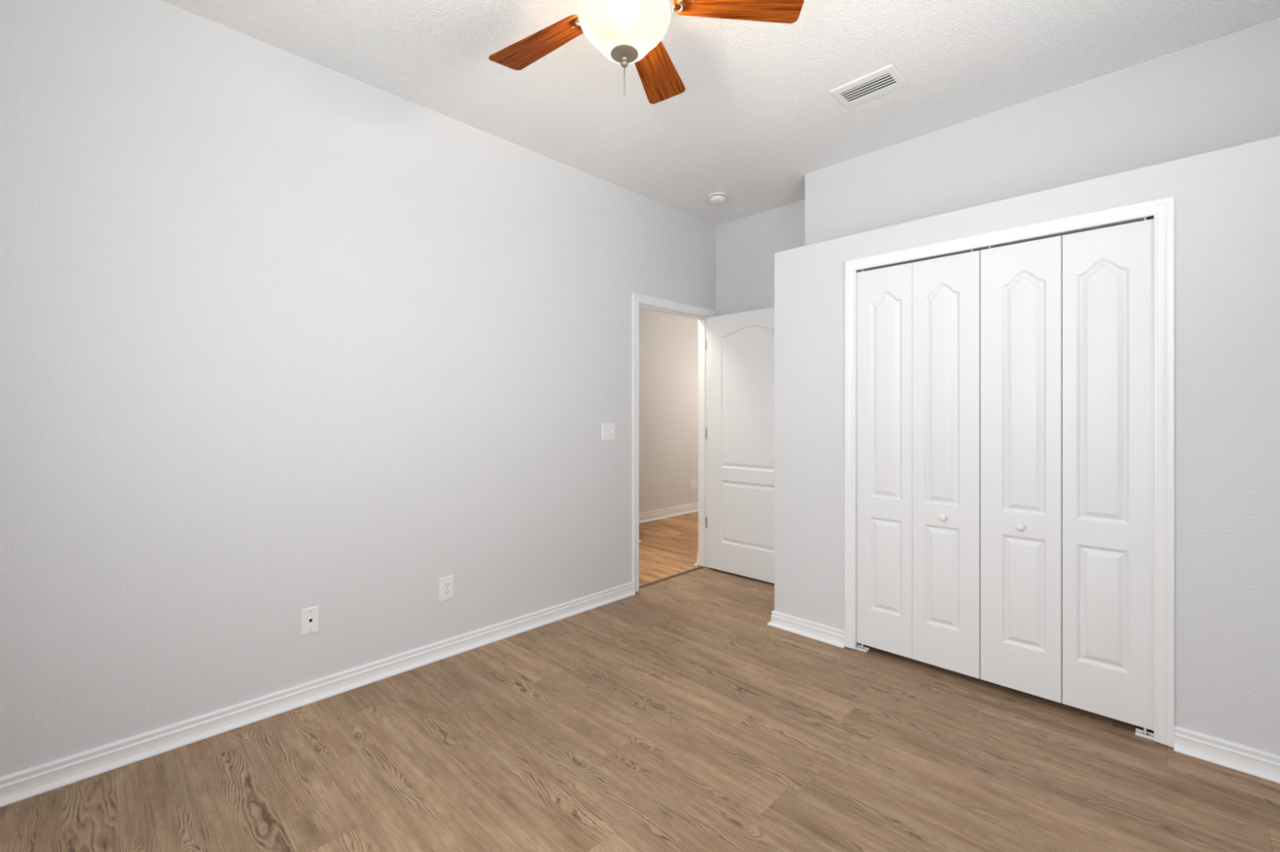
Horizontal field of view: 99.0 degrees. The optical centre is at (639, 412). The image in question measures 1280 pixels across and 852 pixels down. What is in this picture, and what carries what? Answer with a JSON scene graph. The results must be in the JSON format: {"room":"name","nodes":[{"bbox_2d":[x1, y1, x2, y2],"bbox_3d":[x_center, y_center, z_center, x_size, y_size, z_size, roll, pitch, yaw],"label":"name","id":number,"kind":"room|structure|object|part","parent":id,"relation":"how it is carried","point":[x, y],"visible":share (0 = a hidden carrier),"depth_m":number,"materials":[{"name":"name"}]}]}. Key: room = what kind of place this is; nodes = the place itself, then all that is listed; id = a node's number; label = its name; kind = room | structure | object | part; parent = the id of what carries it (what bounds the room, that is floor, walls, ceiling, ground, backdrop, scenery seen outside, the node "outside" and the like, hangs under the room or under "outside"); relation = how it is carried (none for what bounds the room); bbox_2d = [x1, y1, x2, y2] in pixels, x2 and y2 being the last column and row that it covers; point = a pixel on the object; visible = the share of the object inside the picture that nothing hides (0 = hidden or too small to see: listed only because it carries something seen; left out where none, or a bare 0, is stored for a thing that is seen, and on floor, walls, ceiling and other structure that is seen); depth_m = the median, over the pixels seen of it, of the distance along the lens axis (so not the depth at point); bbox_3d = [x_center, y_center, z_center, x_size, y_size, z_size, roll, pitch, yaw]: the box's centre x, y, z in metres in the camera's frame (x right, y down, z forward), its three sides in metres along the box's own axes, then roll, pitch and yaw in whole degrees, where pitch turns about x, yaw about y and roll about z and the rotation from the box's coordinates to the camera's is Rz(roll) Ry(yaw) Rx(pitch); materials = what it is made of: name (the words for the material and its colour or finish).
{"room":"empty bedroom","nodes":[
{"label":"empty bedroom","id":0,"kind":"room"},
{"bbox_2d":[0,0,715,777],"bbox_3d":[0.116,-0.142,4.094,0.114,2.824,8.800,0,0,45],"label":"wall","id":1,"kind":"structure","parent":0,"point":[283,334],"depth_m":2.30,"materials":[{"name":"white paint"}]},
{"bbox_2d":[301,605,319,635],"bbox_3d":[-1.453,0.917,2.412,0.007,0.114,0.070,0,0,45],"label":"wall jack","id":2,"kind":"object","parent":1,"relation":"attached to","point":[309,616],"visible":1,"depth_m":2.41,"materials":[{"name":"white plastic"}]},
{"bbox_2d":[0,582,635,807],"bbox_3d":[-1.183,1.227,2.671,0.031,0.084,3.249,0,0,45],"label":"baseboard","id":3,"kind":"structure","parent":1,"relation":"attached to","point":[28,783],"depth_m":2.26,"materials":[{"name":"white paint"}]},
{"bbox_2d":[439,575,453,601],"bbox_3d":[-1.011,0.919,2.862,0.007,0.122,0.078,0,0,45],"label":"electrical outlet","id":4,"kind":"object","parent":1,"relation":"attached to","point":[446,584],"visible":1,"depth_m":2.86,"materials":[{"name":"white plastic"}]},
{"bbox_2d":[444,589,450,595],"bbox_3d":[-1.009,0.939,2.860,0.002,0.029,0.034,0,0,45],"label":"receptacle","id":5,"kind":"object","parent":4,"relation":"attached to","point":[446,592],"depth_m":2.86,"materials":[{"name":"white plastic"}]},
{"bbox_2d":[444,582,450,587],"bbox_3d":[-1.009,0.899,2.860,0.002,0.029,0.034,0,0,45],"label":"receptacle","id":6,"kind":"object","parent":4,"relation":"attached to","point":[446,584],"depth_m":2.86,"materials":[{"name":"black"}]},
{"bbox_2d":[601,422,614,440],"bbox_3d":[-0.207,0.127,3.672,0.017,0.114,0.116,0,0,45],"label":"light switch","id":7,"kind":"object","parent":1,"relation":"attached to","point":[607,429],"visible":1,"depth_m":3.67,"materials":[{"name":"white plastic"}]},
{"bbox_2d":[631,293,715,592],"bbox_3d":[0.243,0.212,4.212,0.132,2.107,0.949,0,0,45],"label":"door frame","id":8,"kind":"structure","parent":1,"relation":"attached to","point":[637,299],"depth_m":4.16,"materials":[{"name":"white paint"}]},
{"bbox_2d":[693,553,699,565],"bbox_3d":[1.772,1.217,5.878,0.035,0.104,3.734,0,0,45],"label":"baseboard","id":9,"kind":"structure","parent":1,"relation":"attached to","point":[697,557],"depth_m":4.55,"materials":[{"name":"white paint"}]},
{"bbox_2d":[705,307,774,583],"bbox_3d":[0.834,0.239,4.184,0.854,2.026,0.154,0,0,45],"label":"door","id":10,"kind":"structure","parent":1,"relation":"in","point":[740,432],"depth_m":4.21,"materials":[{"name":"white paint"}]},
{"bbox_2d":[0,511,1279,851],"bbox_3d":[0.607,1.295,3.611,6.200,0.050,8.800,0,0,45],"label":"floor","id":11,"kind":"structure","parent":0,"point":[670,715],"depth_m":1.97,"materials":[{"name":"wood"}]},
{"bbox_2d":[639,565,704,588],"bbox_3d":[0.235,1.266,4.220,0.042,0.006,0.823,0,0,45],"label":"threshold","id":12,"kind":"object","parent":11,"relation":"on","point":[701,566],"visible":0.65,"depth_m":4.20,"materials":[{"name":"brown wood"}]},
{"bbox_2d":[856,642,868,652],"bbox_3d":[1.190,1.253,2.932,0.060,0.034,0.036,0,0,45],"label":"pivot bracket","id":13,"kind":"object","parent":11,"relation":"on","point":[858,646],"visible":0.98,"depth_m":2.93,"materials":[{"name":"white metal"}]},
{"bbox_2d":[1135,728,1154,740],"bbox_3d":[1.987,1.253,2.148,0.060,0.034,0.036,0,0,45],"label":"pivot bracket","id":14,"kind":"object","parent":11,"relation":"on","point":[1139,732],"visible":0.88,"depth_m":2.15,"materials":[{"name":"white metal"}]},
{"bbox_2d":[639,307,697,513],"bbox_3d":[-1.093,-0.142,5.284,0.100,2.824,8.800,0,0,45],"label":"wall","id":15,"kind":"structure","parent":0,"point":[668,343],"depth_m":6.65,"materials":[{"name":"white paint"}]},
{"bbox_2d":[639,502,697,523],"bbox_3d":[-1.047,1.215,5.238,0.031,0.108,8.600,0,0,45],"label":"baseboard","id":16,"kind":"structure","parent":15,"relation":"attached to","point":[646,517],"depth_m":6.64,"materials":[{"name":"white paint"}]},
{"bbox_2d":[691,479,697,489],"bbox_3d":[0.696,0.920,7.026,0.007,0.120,0.116,0,0,45],"label":"electrical outlet","id":17,"kind":"object","parent":15,"relation":"attached to","point":[694,482],"visible":1,"depth_m":7.03,"materials":[{"name":"white plastic"}]},
{"bbox_2d":[160,0,1279,225],"bbox_3d":[0.607,-1.584,3.611,6.200,0.060,8.800,0,0,45],"label":"ceiling","id":18,"kind":"structure","parent":0,"point":[757,113],"depth_m":2.47,"materials":[{"name":"white paint"}]},
{"bbox_2d":[488,0,804,104],"bbox_3d":[-0.074,-1.274,1.707,1.097,0.559,1.094,0,0,45],"label":"ceiling fan","id":19,"kind":"object","parent":18,"relation":"hanging from","point":[625,32],"visible":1,"depth_m":1.74,"materials":[{"name":"brown wood"}]},
{"bbox_3d":[-0.343,-1.294,1.915,0.409,0.006,0.156,0,12,35],"label":"blade","id":20,"kind":"part","parent":19,"relation":"part of","materials":[{"name":"brown wood"}]},
{"bbox_3d":[-0.049,-1.038,1.709,0.004,0.088,0.004,0,0,-38],"label":"pull chain","id":21,"kind":"part","parent":19,"relation":"part of","materials":[{"name":"grey metal"}]},
{"bbox_3d":[-0.049,-1.185,1.709,0.290,0.124,0.290,0,0,45],"label":"lamp shade","id":22,"kind":"part","parent":19,"relation":"part of","materials":[{"name":"white glass"}]},
{"bbox_3d":[0.057,-1.294,2.053,0.156,0.006,0.409,-13,-4,17],"label":"blade","id":23,"kind":"part","parent":19,"relation":"part of","materials":[{"name":"brown wood"}]},
{"bbox_3d":[0.311,-1.294,1.715,0.409,0.006,0.156,0,-12,-1],"label":"blade","id":24,"kind":"part","parent":19,"relation":"part of","materials":[{"name":"brown wood"}]},
{"bbox_2d":[707,192,727,204],"bbox_3d":[0.557,-1.531,3.920,0.140,0.044,0.140,0,0,45],"label":"smoke detector","id":25,"kind":"object","parent":18,"relation":"attached to","point":[714,197],"visible":1,"depth_m":3.88,"materials":[{"name":"white plastic"}]},
{"bbox_2d":[829,63,907,108],"bbox_3d":[1.088,-1.550,2.610,0.293,0.008,0.204,0,0,45],"label":"ceiling vent","id":26,"kind":"object","parent":18,"relation":"in","point":[886,79],"visible":1,"depth_m":2.60,"materials":[{"name":"white metal"}]},
{"bbox_2d":[715,199,804,315],"bbox_3d":[1.063,-0.142,4.185,1.108,2.824,0.100,0,0,45],"label":"wall","id":27,"kind":"structure","parent":0,"point":[746,247],"depth_m":4.29,"materials":[{"name":"white paint"}]},
{"bbox_2d":[774,136,1279,755],"bbox_3d":[1.942,0.156,2.704,2.423,2.228,0.779,0,0,45],"label":"wall","id":28,"kind":"structure","parent":0,"point":[1227,201],"depth_m":2.03,"materials":[{"name":"white paint"}]},
{"bbox_2d":[767,609,844,648],"bbox_3d":[1.213,1.227,3.400,0.469,0.084,0.810,0,0,45],"label":"baseboard","id":29,"kind":"structure","parent":28,"relation":"attached to","point":[819,632],"depth_m":3.10,"materials":[{"name":"white paint"}]},
{"bbox_2d":[856,248,980,679],"bbox_3d":[1.369,0.246,2.740,0.580,2.035,0.070,0,0,45],"label":"door","id":30,"kind":"structure","parent":28,"relation":"in","point":[918,323],"depth_m":2.71,"materials":[{"name":"white paint"}]},
{"bbox_3d":[1.456,0.502,2.628,0.034,0.034,0.032,0,0,45],"label":"knob","id":31,"kind":"part","parent":30,"relation":"part of","materials":[{"name":"white plastic"}]},
{"bbox_2d":[861,217,1145,271],"bbox_3d":[1.589,-0.769,2.540,1.118,0.010,0.028,0,0,45],"label":"closet track","id":32,"kind":"object","parent":28,"relation":"attached to","point":[1140,219],"visible":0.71,"depth_m":2.46,"materials":[{"name":"silver metal"}]},
{"bbox_2d":[844,195,1174,747],"bbox_3d":[1.607,0.224,2.556,1.276,2.085,0.131,0,0,45],"label":"door frame","id":33,"kind":"structure","parent":28,"relation":"attached to","point":[1162,210],"depth_m":2.10,"materials":[{"name":"white paint"}]},
{"bbox_2d":[980,217,1154,734],"bbox_3d":[1.788,0.246,2.327,0.590,2.035,0.070,0,0,45],"label":"door","id":34,"kind":"structure","parent":28,"relation":"in","point":[1067,322],"depth_m":2.30,"materials":[{"name":"white paint"}]},
{"bbox_3d":[1.676,0.502,2.411,0.034,0.034,0.032,0,0,45],"label":"knob","id":35,"kind":"part","parent":34,"relation":"part of","materials":[{"name":"white plastic"}]},
{"bbox_2d":[1173,725,1279,783],"bbox_3d":[2.268,1.227,1.815,0.711,0.084,0.031,0,0,45],"label":"baseboard","id":36,"kind":"structure","parent":28,"relation":"attached to","point":[1264,765],"depth_m":1.97,"materials":[{"name":"white paint"}]},
{"bbox_2d":[804,17,1279,245],"bbox_3d":[2.077,-1.256,2.848,2.433,0.596,0.384,0,0,45],"label":"wall","id":37,"kind":"structure","parent":0,"point":[1223,92],"depth_m":2.60,"materials":[{"name":"white paint"}]}
]}

